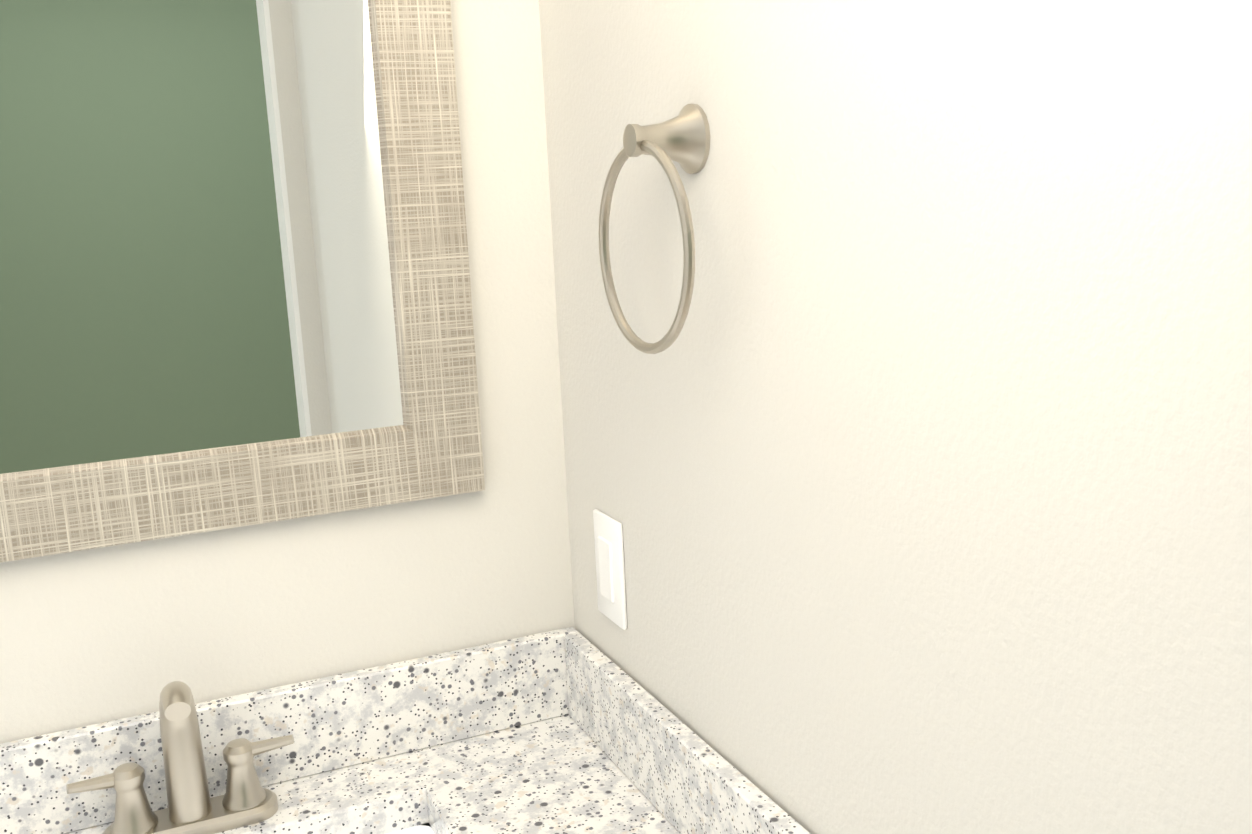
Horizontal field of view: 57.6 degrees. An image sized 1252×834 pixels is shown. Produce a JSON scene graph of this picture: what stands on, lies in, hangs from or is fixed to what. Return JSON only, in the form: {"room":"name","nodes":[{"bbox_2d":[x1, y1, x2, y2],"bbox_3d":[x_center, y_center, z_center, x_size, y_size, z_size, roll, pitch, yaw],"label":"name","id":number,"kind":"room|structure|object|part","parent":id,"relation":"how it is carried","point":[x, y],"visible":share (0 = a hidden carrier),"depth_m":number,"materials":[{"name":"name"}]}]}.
{"room":"bathroom","nodes":[
{"label":"bathroom","id":0,"kind":"room"},
{"bbox_2d":[0,0,574,743],"bbox_3d":[-1.333,-0.055,0.769,2.900,2.970,0.100,-7,12,-23],"label":"wall","id":1,"kind":"structure","parent":0,"point":[108,634],"depth_m":1.22,"materials":[{"name":"white paint"}]},
{"bbox_2d":[0,0,484,561],"bbox_3d":[-0.471,-0.338,1.044,0.647,0.932,0.024,-7,12,-23],"label":"mirror glass","id":2,"kind":"object","parent":1,"relation":"attached to","point":[194,252],"depth_m":1.11,"materials":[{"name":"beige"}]},
{"bbox_3d":[-0.471,-0.338,1.044,0.647,0.932,0.024,-7,12,-23],"label":"mirror frame","id":3,"kind":"part","parent":2,"relation":"part of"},
{"bbox_2d":[539,0,1251,833],"bbox_3d":[0.329,-0.076,0.473,0.100,2.970,1.785,-7,12,-23],"label":"wall","id":4,"kind":"structure","parent":0,"point":[909,458],"depth_m":0.70,"materials":[{"name":"white paint"}]},
{"bbox_2d":[593,509,626,629],"bbox_3d":[-0.018,0.161,1.208,0.009,0.116,0.070,-7,12,-23],"label":"electrical outlet plate","id":5,"kind":"object","parent":4,"relation":"attached to","point":[609,556],"visible":1,"depth_m":1.20,"materials":[{"name":"white plastic"}]},
{"bbox_2d":[599,104,709,353],"bbox_3d":[0.032,-0.153,0.933,0.060,0.200,0.173,-7,12,-23],"label":"towel ring","id":6,"kind":"object","parent":4,"relation":"attached to","point":[682,138],"visible":1,"depth_m":0.91,"materials":[{"name":"silver metal"}]},
{"bbox_3d":[-0.475,1.542,0.438,1.975,0.120,1.885,-7,12,-23],"label":"floor","id":7,"kind":"structure","parent":0,"visible":0},
{"bbox_2d":[0,627,810,833],"bbox_3d":[-0.338,0.812,1.000,0.902,1.090,0.556,-7,12,-23],"label":"bathroom vanity","id":8,"kind":"object","parent":7,"relation":"on","point":[569,730],"visible":1,"depth_m":1.16,"materials":[{"name":"white stone"}]},
{"bbox_2d":[66,681,294,833],"bbox_3d":[-0.425,0.327,1.092,0.208,0.165,0.094,-7,12,-23],"label":"faucet","id":9,"kind":"object","parent":8,"relation":"on","point":[246,807],"depth_m":1.10,"materials":[{"name":"silver metal"}]}
]}

